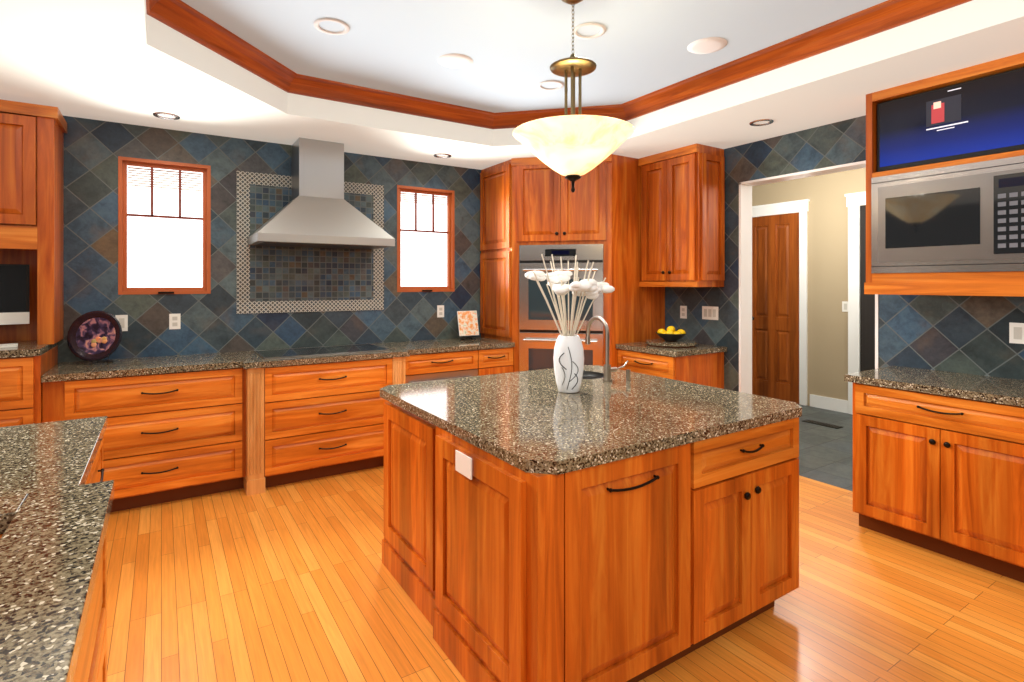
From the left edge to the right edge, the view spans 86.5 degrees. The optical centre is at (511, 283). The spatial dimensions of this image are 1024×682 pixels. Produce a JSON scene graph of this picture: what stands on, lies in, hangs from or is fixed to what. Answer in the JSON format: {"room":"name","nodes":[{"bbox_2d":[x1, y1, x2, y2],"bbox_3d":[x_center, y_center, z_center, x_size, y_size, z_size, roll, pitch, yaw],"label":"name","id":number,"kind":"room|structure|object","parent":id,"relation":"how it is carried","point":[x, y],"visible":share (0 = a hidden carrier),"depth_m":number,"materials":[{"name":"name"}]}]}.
{"room":"kitchen","nodes":[
{"label":"kitchen","id":0,"kind":"room"},
{"bbox_2d":[58,116,480,362],"bbox_3d":[-1.963,0.140,4.541,6.820,2.620,0.160,0,0,-33],"label":"wall","id":1,"kind":"structure","parent":0,"point":[213,321],"depth_m":4.25,"materials":[{"name":"tile"}]},
{"bbox_2d":[115,315,127,330],"bbox_3d":[-2.800,0.285,3.901,0.072,0.116,0.007,0,0,-33],"label":"electrical outlet","id":2,"kind":"object","parent":1,"relation":"attached to","point":[122,320],"visible":0.75,"depth_m":3.90,"materials":[{"name":"white plastic"}]},
{"bbox_2d":[118,156,210,294],"bbox_3d":[-2.602,-0.415,4.092,0.580,0.990,0.142,0,0,-33],"label":"window","id":3,"kind":"structure","parent":1,"relation":"in","point":[164,227],"depth_m":4.10,"materials":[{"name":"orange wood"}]},
{"bbox_2d":[169,314,180,328],"bbox_3d":[-2.527,0.285,4.077,0.072,0.116,0.007,0,0,-33],"label":"electrical outlet","id":4,"kind":"object","parent":1,"relation":"attached to","point":[174,321],"visible":1,"depth_m":4.08,"materials":[{"name":"white plastic"}]},
{"bbox_2d":[237,171,383,313],"bbox_3d":[-1.673,-0.325,4.626,1.200,1.130,0.010,0,0,-33],"label":"backsplash","id":5,"kind":"structure","parent":1,"relation":"attached to","point":[273,279],"depth_m":4.54,"materials":[{"name":"tile"}]},
{"bbox_2d":[248,138,394,249],"bbox_3d":[-1.535,-0.724,4.404,1.030,0.846,0.527,0,0,-33],"label":"range hood","id":6,"kind":"object","parent":1,"relation":"attached to","point":[318,211],"visible":1,"depth_m":4.32,"materials":[{"name":"silver metal"}]},
{"bbox_2d":[397,185,454,291],"bbox_3d":[-0.841,-0.415,5.227,0.590,0.990,0.142,0,0,-33],"label":"window","id":7,"kind":"structure","parent":1,"relation":"in","point":[425,239],"depth_m":5.26,"materials":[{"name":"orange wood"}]},
{"bbox_2d":[437,305,443,316],"bbox_3d":[-0.690,0.270,5.261,0.072,0.116,0.007,0,0,-33],"label":"electrical outlet","id":8,"kind":"object","parent":1,"relation":"attached to","point":[440,310],"visible":1,"depth_m":5.26,"materials":[{"name":"white plastic"}]},
{"bbox_2d":[0,0,1023,169],"bbox_3d":[0.043,-1.295,1.456,6.850,0.290,7.600,0,0,-33],"label":"ceiling","id":9,"kind":"structure","parent":0,"point":[101,60],"depth_m":3.26,"materials":[{"name":"white paint"}]},
{"bbox_2d":[153,112,179,119],"bbox_3d":[-2.369,-1.161,3.732,0.160,0.038,0.160,0,0,-33],"label":"recessed light","id":10,"kind":"object","parent":9,"relation":"in","point":[155,114],"visible":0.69,"depth_m":3.72,"materials":[{"name":"silver metal"}]},
{"bbox_2d":[434,154,450,157],"bbox_3d":[-0.624,-1.161,4.892,0.160,0.038,0.160,0,0,-33],"label":"recessed light","id":11,"kind":"object","parent":9,"relation":"in","point":[448,156],"visible":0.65,"depth_m":4.90,"materials":[{"name":"silver metal"}]},
{"bbox_2d":[749,119,773,125],"bbox_3d":[1.780,-1.161,3.884,0.160,0.038,0.160,0,0,-33],"label":"recessed light","id":12,"kind":"object","parent":9,"relation":"in","point":[768,123],"visible":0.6,"depth_m":3.87,"materials":[{"name":"silver metal"}]},
{"bbox_2d":[181,0,886,112],"bbox_3d":[0.655,-1.420,1.808,3.380,0.040,5.730,0,0,-33],"label":"ceiling","id":13,"kind":"structure","parent":0,"point":[514,50],"depth_m":3.11,"materials":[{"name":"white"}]},
{"bbox_2d":[313,18,349,34],"bbox_3d":[-0.980,-1.411,2.961,0.190,0.038,0.190,0,0,-33],"label":"recessed light","id":14,"kind":"object","parent":13,"relation":"in","point":[319,28],"visible":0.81,"depth_m":2.95,"materials":[{"name":"grey"}]},
{"bbox_2d":[438,53,472,67],"bbox_3d":[-0.356,-1.394,3.423,0.224,0.012,0.224,0,0,-33],"label":"ceiling speaker","id":15,"kind":"object","parent":13,"relation":"attached to","point":[453,60],"visible":1,"depth_m":3.40,"materials":[{"name":"white"}]},
{"bbox_2d":[537,80,563,90],"bbox_3d":[0.273,-1.411,3.840,0.190,0.038,0.190,0,0,-33],"label":"recessed light","id":16,"kind":"object","parent":13,"relation":"in","point":[549,89],"visible":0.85,"depth_m":3.83,"materials":[{"name":"grey"}]},
{"bbox_2d":[146,0,971,128],"bbox_3d":[0.655,-1.347,1.808,3.180,0.105,5.530,0,0,-33],"label":"crown molding","id":17,"kind":"structure","parent":13,"relation":"attached to","point":[183,18],"depth_m":3.40,"materials":[{"name":"brown wood"}]},
{"bbox_2d":[513,0,634,191],"bbox_3d":[0.296,-0.919,2.642,0.588,0.959,0.588,0,0,-33],"label":"pendant light","id":18,"kind":"object","parent":13,"relation":"hanging from","point":[572,147],"visible":1,"depth_m":2.52,"materials":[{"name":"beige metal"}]},
{"bbox_2d":[572,22,605,38],"bbox_3d":[0.427,-1.411,3.011,0.190,0.038,0.190,0,0,-33],"label":"recessed light","id":19,"kind":"object","parent":13,"relation":"in","point":[601,33],"visible":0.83,"depth_m":3.00,"materials":[{"name":"grey"}]},
{"bbox_2d":[687,37,726,53],"bbox_3d":[1.148,-1.394,3.203,0.224,0.012,0.224,0,0,-33],"label":"ceiling speaker","id":20,"kind":"object","parent":13,"relation":"attached to","point":[707,45],"visible":1,"depth_m":3.18,"materials":[{"name":"white"}]},
{"bbox_2d":[106,466,1023,681],"bbox_3d":[-0.041,1.475,1.401,6.650,0.050,7.600,0,0,-33],"label":"floor","id":21,"kind":"structure","parent":0,"point":[294,582],"depth_m":2.44,"materials":[{"name":"brown wood"}]},
{"bbox_2d":[0,99,66,426],"bbox_3d":[-3.383,0.175,3.131,1.207,2.550,0.666,0,0,-33],"label":"tall cabinet","id":22,"kind":"object","parent":21,"relation":"on","point":[31,185],"visible":0.75,"depth_m":3.34,"materials":[{"name":"brown wood"}]},
{"bbox_2d":[0,264,29,347],"bbox_3d":[-3.244,0.129,3.224,0.538,0.500,0.431,0,0,-33],"label":"monitor","id":23,"kind":"object","parent":22,"relation":"in","point":[14,293],"visible":1,"depth_m":3.44,"materials":[{"name":"black plastic"}]},
{"bbox_2d":[0,416,106,497],"bbox_3d":[-1.621,0.995,1.540,0.703,0.910,1.175,0,0,-33],"label":"base cabinet","id":24,"kind":"object","parent":21,"relation":"on","point":[39,457],"visible":0.15,"depth_m":1.75,"materials":[{"name":"grey stone"}]},
{"bbox_2d":[0,528,106,681],"bbox_3d":[-1.051,0.975,0.828,0.660,0.950,0.610,0,0,-33],"label":"base cabinet","id":25,"kind":"object","parent":21,"relation":"on","point":[95,644],"depth_m":1.10,"materials":[{"name":"brown wood"}]},
{"bbox_2d":[0,480,113,681],"bbox_3d":[-0.532,0.480,0.001,0.707,0.040,2.578,0,0,-33],"label":"countertop","id":26,"kind":"structure","parent":25,"relation":"on","point":[52,542],"depth_m":0.87,"materials":[{"name":"grey stone"}]},
{"bbox_2d":[42,369,248,512],"bbox_3d":[-2.472,1.015,3.747,1.085,0.870,0.617,0,0,-33],"label":"base cabinet","id":27,"kind":"object","parent":21,"relation":"on","point":[179,427],"depth_m":3.54,"materials":[{"name":"brown wood"}]},
{"bbox_2d":[41,337,514,384],"bbox_3d":[-1.509,0.560,4.305,3.308,0.040,0.722,0,0,-33],"label":"countertop","id":28,"kind":"structure","parent":27,"relation":"on","point":[192,363],"depth_m":3.81,"materials":[{"name":"grey stone"}]},
{"bbox_2d":[67,311,121,363],"bbox_3d":[-2.801,0.361,3.656,0.304,0.356,0.202,0,0,-33],"label":"plate","id":29,"kind":"object","parent":28,"relation":"on","point":[95,336],"visible":1,"depth_m":3.65,"materials":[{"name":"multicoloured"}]},
{"bbox_2d":[254,344,389,358],"bbox_3d":[-1.508,0.535,4.334,0.930,0.008,0.490,0,0,-33],"label":"cooktop","id":30,"kind":"object","parent":28,"relation":"in","point":[301,352],"visible":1,"depth_m":4.31,"materials":[{"name":"black glass"}]},
{"bbox_2d":[457,311,478,340],"bbox_3d":[-0.413,0.403,5.201,0.208,0.277,0.094,0,0,-33],"label":"picture","id":31,"kind":"object","parent":28,"relation":"on","point":[467,323],"visible":1,"depth_m":5.20,"materials":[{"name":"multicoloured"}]},
{"bbox_2d":[249,357,396,493],"bbox_3d":[-1.514,1.015,4.315,0.982,0.870,0.699,0,0,-33],"label":"base cabinet","id":32,"kind":"object","parent":21,"relation":"on","point":[307,422],"depth_m":3.97,"materials":[{"name":"brown wood"}]},
{"bbox_2d":[397,349,488,383],"bbox_3d":[-0.730,1.015,4.859,0.769,0.870,0.634,0,0,-33],"label":"base cabinet","id":33,"kind":"object","parent":21,"relation":"on","point":[446,363],"depth_m":4.59,"materials":[{"name":"brown wood"}]},
{"bbox_2d":[480,161,507,340],"bbox_3d":[0.388,0.151,5.625,1.346,2.598,0.557,0,0,-33],"label":"tall cabinet","id":34,"kind":"object","parent":21,"relation":"on","point":[493,179],"depth_m":5.25,"materials":[{"name":"brown wood"}]},
{"bbox_2d":[489,345,514,374],"bbox_3d":[-0.301,1.015,5.136,0.376,0.870,0.634,0,0,-33],"label":"base cabinet","id":35,"kind":"object","parent":21,"relation":"on","point":[501,356],"depth_m":4.91,"materials":[{"name":"brown wood"}]},
{"bbox_2d":[508,154,664,371],"bbox_3d":[0.718,0.151,5.114,1.346,2.598,0.660,0,0,-33],"label":"tall cabinet","id":36,"kind":"object","parent":21,"relation":"on","point":[531,201],"depth_m":4.93,"materials":[{"name":"brown wood"}]},
{"bbox_2d":[519,244,602,370],"bbox_3d":[0.431,0.320,4.873,0.760,1.340,0.106,0,0,12],"label":"double wall oven","id":37,"kind":"object","parent":36,"relation":"in","point":[539,333],"visible":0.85,"depth_m":4.90,"materials":[{"name":"silver metal"}]},
{"bbox_2d":[380,393,801,681],"bbox_3d":[0.291,1.012,2.598,1.465,0.876,1.439,0,0,-33],"label":"kitchen island","id":38,"kind":"object","parent":21,"relation":"on","point":[540,527],"depth_m":1.94,"materials":[{"name":"brown wood"}]},
{"bbox_2d":[380,365,801,472],"bbox_3d":[0.304,0.560,2.629,1.480,0.040,1.470,0,0,-33],"label":"island countertop","id":39,"kind":"structure","parent":38,"relation":"on","point":[524,416],"depth_m":2.31,"materials":[{"name":"grey stone"}]},
{"bbox_2d":[525,254,614,392],"bbox_3d":[0.284,0.193,2.688,0.406,0.693,0.411,0,0,-33],"label":"vase","id":40,"kind":"object","parent":39,"relation":"on","point":[568,358],"visible":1,"depth_m":2.67,"materials":[{"name":"white ceramic"}]},
{"bbox_2d":[585,316,629,381],"bbox_3d":[0.546,0.361,3.091,0.180,0.356,0.249,0,0,-33],"label":"island faucet","id":41,"kind":"object","parent":39,"relation":"on","point":[608,369],"visible":1,"depth_m":3.01,"materials":[{"name":"silver metal"}]},
{"bbox_2d":[616,342,726,388],"bbox_3d":[1.376,0.995,4.739,0.646,0.910,0.677,0,0,-33],"label":"base cabinet","id":42,"kind":"object","parent":21,"relation":"on","point":[701,364],"visible":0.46,"depth_m":4.52,"materials":[{"name":"brown wood"}]},
{"bbox_2d":[646,326,696,347],"bbox_3d":[1.389,0.455,4.749,0.430,0.167,0.430,0,0,-33],"label":"lemon bowl","id":43,"kind":"object","parent":42,"relation":"on","point":[671,336],"visible":1,"depth_m":4.66,"materials":[{"name":"black ceramic"}]},
{"bbox_2d":[844,378,1023,582],"bbox_3d":[2.505,1.015,2.990,0.644,0.870,0.916,0,0,-33],"label":"base cabinet","id":44,"kind":"object","parent":21,"relation":"on","point":[938,461],"depth_m":2.84,"materials":[{"name":"brown wood"}]},
{"bbox_2d":[844,366,1023,401],"bbox_3d":[2.724,0.560,2.651,0.642,0.040,1.785,0,0,-33],"label":"countertop","id":45,"kind":"structure","parent":44,"relation":"on","point":[976,386],"depth_m":2.99,"materials":[{"name":"grey stone"}]},
{"bbox_2d":[752,168,865,405],"bbox_3d":[1.897,0.050,4.791,0.020,2.800,7.000,0,0,-33],"label":"wall","id":46,"kind":"structure","parent":0,"point":[827,289],"depth_m":4.05,"materials":[{"name":"beige paint"}]},
{"bbox_2d":[752,199,809,405],"bbox_3d":[3.248,0.228,6.804,0.066,2.445,0.920,0,0,-33],"label":"door","id":47,"kind":"structure","parent":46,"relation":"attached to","point":[779,306],"depth_m":6.71,"materials":[{"name":"brown wood"}]},
{"bbox_2d":[810,394,847,412],"bbox_3d":[3.790,1.380,6.011,0.014,0.140,6.800,0,0,-33],"label":"baseboard","id":48,"kind":"structure","parent":46,"relation":"attached to","point":[832,404],"depth_m":6.23,"materials":[{"name":"white wood"}]},
{"bbox_2d":[842,301,847,311],"bbox_3d":[3.739,0.260,6.098,0.007,0.116,0.072,0,0,-33],"label":"light switch","id":49,"kind":"object","parent":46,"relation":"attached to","point":[844,306],"visible":0.82,"depth_m":6.10,"materials":[{"name":"white plastic"}]},
{"bbox_2d":[845,192,874,413],"bbox_3d":[4.068,0.228,5.559,0.037,2.445,1.250,0,0,-33],"label":"trim","id":50,"kind":"structure","parent":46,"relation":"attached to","point":[861,330],"depth_m":5.96,"materials":[{"name":"white wood"}]},
{"bbox_2d":[798,404,852,490],"bbox_3d":[2.872,1.476,5.420,2.599,0.049,7.000,0,0,-33],"label":"floor","id":51,"kind":"structure","parent":0,"point":[825,454],"depth_m":4.81,"materials":[{"name":"grey tile"}]},
{"bbox_2d":[803,419,841,428],"bbox_3d":[3.194,1.447,5.604,0.120,0.006,0.360,0,0,-33],"label":"floor vent","id":52,"kind":"object","parent":51,"relation":"in","point":[822,424],"visible":0.98,"depth_m":5.58,"materials":[{"name":"black metal"}]},
{"bbox_2d":[665,115,1023,391],"bbox_3d":[2.863,0.050,3.154,0.130,2.800,7.400,0,0,-33],"label":"wall","id":53,"kind":"structure","parent":0,"point":[961,334],"depth_m":3.75,"materials":[{"name":"tile"}]},
{"bbox_2d":[639,143,724,286],"bbox_3d":[1.492,-0.559,4.820,0.364,1.178,0.667,0,0,-33],"label":"upper cabinet","id":54,"kind":"object","parent":53,"relation":"attached to","point":[682,216],"visible":1,"depth_m":4.61,"materials":[{"name":"brown wood"}]},
{"bbox_2d":[680,306,686,318],"bbox_3d":[1.581,0.265,5.016,0.007,0.116,0.072,0,0,-33],"label":"electrical outlet","id":55,"kind":"object","parent":53,"relation":"attached to","point":[683,311],"visible":1,"depth_m":5.01,"materials":[{"name":"white plastic"}]},
{"bbox_2d":[702,306,717,319],"bbox_3d":[1.738,0.260,4.772,0.007,0.116,0.165,0,0,-33],"label":"light switch","id":56,"kind":"object","parent":53,"relation":"attached to","point":[709,312],"visible":1,"depth_m":4.77,"materials":[{"name":"white plastic"}]},
{"bbox_2d":[739,160,877,393],"bbox_3d":[2.248,0.268,4.141,0.174,2.365,1.197,0,0,-33],"label":"trim","id":57,"kind":"structure","parent":53,"relation":"attached to","point":[745,286],"depth_m":4.54,"materials":[{"name":"white"}]},
{"bbox_2d":[864,52,1023,296],"bbox_3d":[2.805,-0.541,2.685,0.469,1.213,1.755,0,0,-33],"label":"tv cabinet","id":58,"kind":"object","parent":53,"relation":"attached to","point":[944,183],"visible":1,"depth_m":2.96,"materials":[{"name":"brown wood"}]},
{"bbox_2d":[1009,323,1023,343],"bbox_3d":[2.843,0.280,3.058,0.007,0.116,0.072,0,0,-33],"label":"outlet","id":59,"kind":"object","parent":53,"relation":"attached to","point":[1016,332],"visible":1,"depth_m":3.06,"materials":[{"name":"white plastic"}]}
]}

